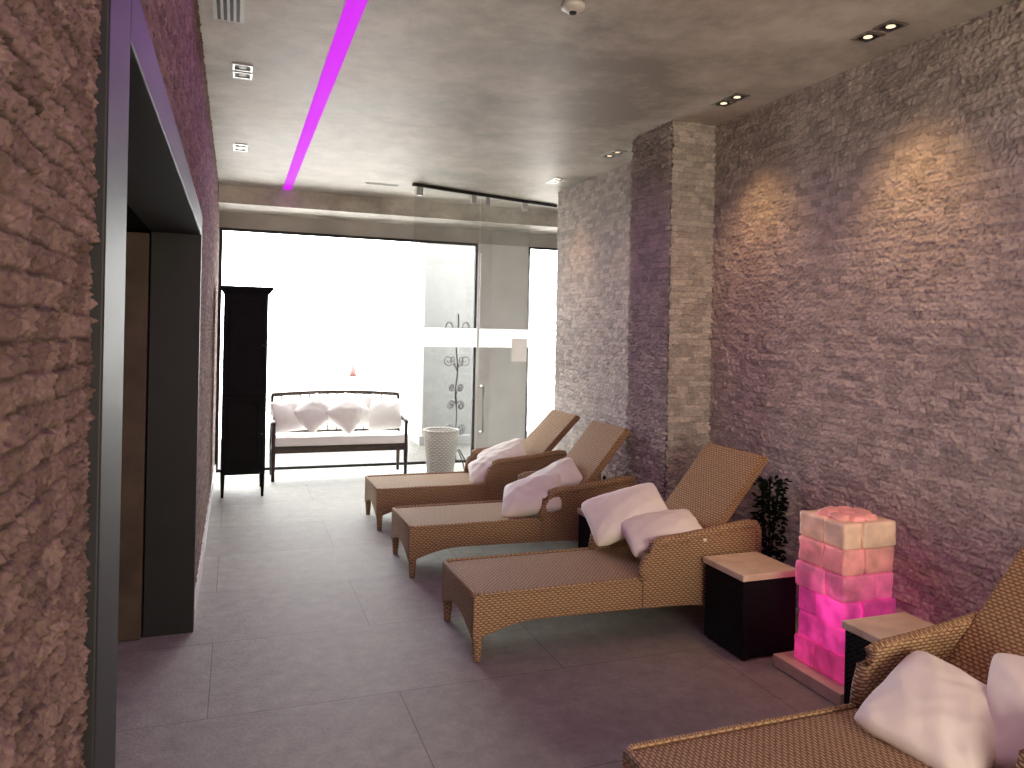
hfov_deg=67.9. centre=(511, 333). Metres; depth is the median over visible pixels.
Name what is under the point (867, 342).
wall
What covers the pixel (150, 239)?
wall
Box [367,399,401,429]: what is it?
cushion
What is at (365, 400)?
cushion
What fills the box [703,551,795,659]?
side table
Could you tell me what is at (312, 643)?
floor
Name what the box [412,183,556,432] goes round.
glass wall
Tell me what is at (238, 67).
recessed light
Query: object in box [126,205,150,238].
ceiling
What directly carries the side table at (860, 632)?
on the floor at (312, 643)
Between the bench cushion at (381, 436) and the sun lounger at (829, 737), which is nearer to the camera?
the sun lounger at (829, 737)
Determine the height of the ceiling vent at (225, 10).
0.011 m
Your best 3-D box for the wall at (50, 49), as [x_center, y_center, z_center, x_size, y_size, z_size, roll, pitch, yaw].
[-1.336,0.037,3.101,0.023,3.170,11.940,1,0,-20]
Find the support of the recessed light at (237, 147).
in the ceiling at (287, 43)
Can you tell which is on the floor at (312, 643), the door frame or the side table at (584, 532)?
the side table at (584, 532)
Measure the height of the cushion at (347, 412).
0.449 m
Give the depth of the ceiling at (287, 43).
4.62 m
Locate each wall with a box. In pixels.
[0,0,219,767]
[142,239,150,608]
[214,212,557,463]
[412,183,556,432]
[553,0,1023,624]
[663,121,673,500]
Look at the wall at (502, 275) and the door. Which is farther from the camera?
the wall at (502, 275)
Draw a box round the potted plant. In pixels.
[750,475,792,564]
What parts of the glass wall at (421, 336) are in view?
handle, rail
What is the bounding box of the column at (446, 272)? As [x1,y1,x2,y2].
[411,243,474,445]
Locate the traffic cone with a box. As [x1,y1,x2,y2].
[348,361,357,376]
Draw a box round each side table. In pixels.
[577,508,590,547]
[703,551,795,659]
[842,612,933,703]
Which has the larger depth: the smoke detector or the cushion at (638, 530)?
the cushion at (638, 530)
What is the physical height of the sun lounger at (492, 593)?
0.971 m
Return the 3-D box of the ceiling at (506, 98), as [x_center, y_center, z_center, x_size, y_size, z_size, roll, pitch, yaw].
[1.527,-1.563,3.704,4.258,0.150,11.340,1,0,-20]
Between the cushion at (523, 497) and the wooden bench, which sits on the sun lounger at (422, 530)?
the cushion at (523, 497)
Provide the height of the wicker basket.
0.534 m
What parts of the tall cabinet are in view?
leg, door, door moulding, door, door moulding, cornice, leg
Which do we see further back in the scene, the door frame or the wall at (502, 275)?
the wall at (502, 275)
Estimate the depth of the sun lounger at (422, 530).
5.45 m
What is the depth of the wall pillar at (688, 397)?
5.41 m
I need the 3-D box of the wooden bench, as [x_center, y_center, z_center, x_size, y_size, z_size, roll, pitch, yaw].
[-1.974,1.133,8.676,1.502,0.951,0.549,1,0,-20]
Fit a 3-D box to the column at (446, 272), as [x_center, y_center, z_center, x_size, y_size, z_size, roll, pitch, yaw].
[-1.004,-0.356,11.578,0.880,4.030,0.550,1,0,-20]
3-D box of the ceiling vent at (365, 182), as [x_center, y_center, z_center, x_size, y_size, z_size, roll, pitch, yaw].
[-1.347,-1.544,7.852,0.340,0.009,0.060,1,0,-20]
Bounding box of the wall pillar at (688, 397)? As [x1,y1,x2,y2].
[624,120,716,500]
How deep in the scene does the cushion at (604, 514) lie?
4.49 m
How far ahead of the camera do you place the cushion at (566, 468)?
5.71 m
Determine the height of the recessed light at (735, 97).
0.008 m
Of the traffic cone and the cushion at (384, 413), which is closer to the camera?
the cushion at (384, 413)
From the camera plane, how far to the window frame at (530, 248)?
9.98 m
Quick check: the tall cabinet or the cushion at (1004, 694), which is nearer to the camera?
the cushion at (1004, 694)
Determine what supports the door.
in the wall at (50, 49)
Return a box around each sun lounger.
[365,409,579,530]
[391,420,637,577]
[442,443,768,662]
[622,545,1023,767]
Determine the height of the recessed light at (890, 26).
0.008 m
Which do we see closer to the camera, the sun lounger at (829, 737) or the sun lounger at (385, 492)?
the sun lounger at (829, 737)
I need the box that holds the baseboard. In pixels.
[194,464,215,625]
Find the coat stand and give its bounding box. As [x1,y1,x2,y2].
[444,314,469,467]
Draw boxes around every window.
[215,227,477,471]
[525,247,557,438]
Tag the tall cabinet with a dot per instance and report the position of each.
(245, 323)
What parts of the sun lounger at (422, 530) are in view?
leg, leg, seat, armrest, backrest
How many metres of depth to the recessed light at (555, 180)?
7.45 m
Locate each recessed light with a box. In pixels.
[233,63,252,79]
[233,143,247,151]
[546,177,565,183]
[601,150,626,157]
[711,93,749,106]
[851,19,908,42]
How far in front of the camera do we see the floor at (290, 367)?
29.92 m
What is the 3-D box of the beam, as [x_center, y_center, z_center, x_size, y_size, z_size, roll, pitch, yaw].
[-1.840,-1.539,8.944,7.000,0.340,0.810,1,0,-20]
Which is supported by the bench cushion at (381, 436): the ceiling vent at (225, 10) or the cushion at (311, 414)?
the cushion at (311, 414)
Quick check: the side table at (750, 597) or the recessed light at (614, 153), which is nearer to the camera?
the side table at (750, 597)
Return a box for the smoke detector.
[561,0,584,14]
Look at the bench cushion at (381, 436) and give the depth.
8.50 m
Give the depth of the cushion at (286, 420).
8.48 m
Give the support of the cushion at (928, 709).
on the sun lounger at (829, 737)
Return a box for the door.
[118,232,149,640]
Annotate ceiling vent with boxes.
[212,0,244,23]
[365,182,398,186]
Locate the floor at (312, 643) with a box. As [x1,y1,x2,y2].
[115,431,836,767]
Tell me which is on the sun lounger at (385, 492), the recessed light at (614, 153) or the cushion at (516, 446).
the cushion at (516, 446)
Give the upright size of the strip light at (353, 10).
0.053 m
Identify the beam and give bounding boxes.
[218,184,557,234]
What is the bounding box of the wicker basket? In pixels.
[423,427,459,472]
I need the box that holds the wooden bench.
[269,390,408,481]
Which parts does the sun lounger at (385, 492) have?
leg, leg, seat, armrest, armrest, backrest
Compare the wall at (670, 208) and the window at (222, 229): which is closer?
the wall at (670, 208)
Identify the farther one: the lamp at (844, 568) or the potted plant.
the potted plant
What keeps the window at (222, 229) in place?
in the wall at (502, 275)
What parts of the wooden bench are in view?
leg, armrest, leg, rail, seat frame, rail, leg, armrest, leg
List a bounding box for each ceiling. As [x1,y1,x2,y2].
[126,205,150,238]
[198,0,345,188]
[291,0,1013,211]
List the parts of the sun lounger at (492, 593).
leg, leg, seat, armrest, armrest, backrest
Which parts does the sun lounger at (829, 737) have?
seat, armrest, backrest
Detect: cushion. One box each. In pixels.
[270,398,305,432]
[275,430,404,446]
[294,393,330,432]
[326,393,369,433]
[355,394,375,426]
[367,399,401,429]
[468,448,511,482]
[477,438,525,458]
[502,473,561,516]
[528,457,582,485]
[581,483,667,545]
[621,509,706,557]
[854,651,995,767]
[985,653,1023,767]
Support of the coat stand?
on the floor at (312, 643)
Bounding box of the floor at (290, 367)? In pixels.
[218,343,554,438]
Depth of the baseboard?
5.35 m
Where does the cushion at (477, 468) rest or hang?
on the sun lounger at (385, 492)
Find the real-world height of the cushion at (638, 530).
0.219 m
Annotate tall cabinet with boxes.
[220,285,273,497]
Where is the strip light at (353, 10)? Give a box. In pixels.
[283,0,367,189]
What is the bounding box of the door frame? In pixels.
[81,0,202,767]

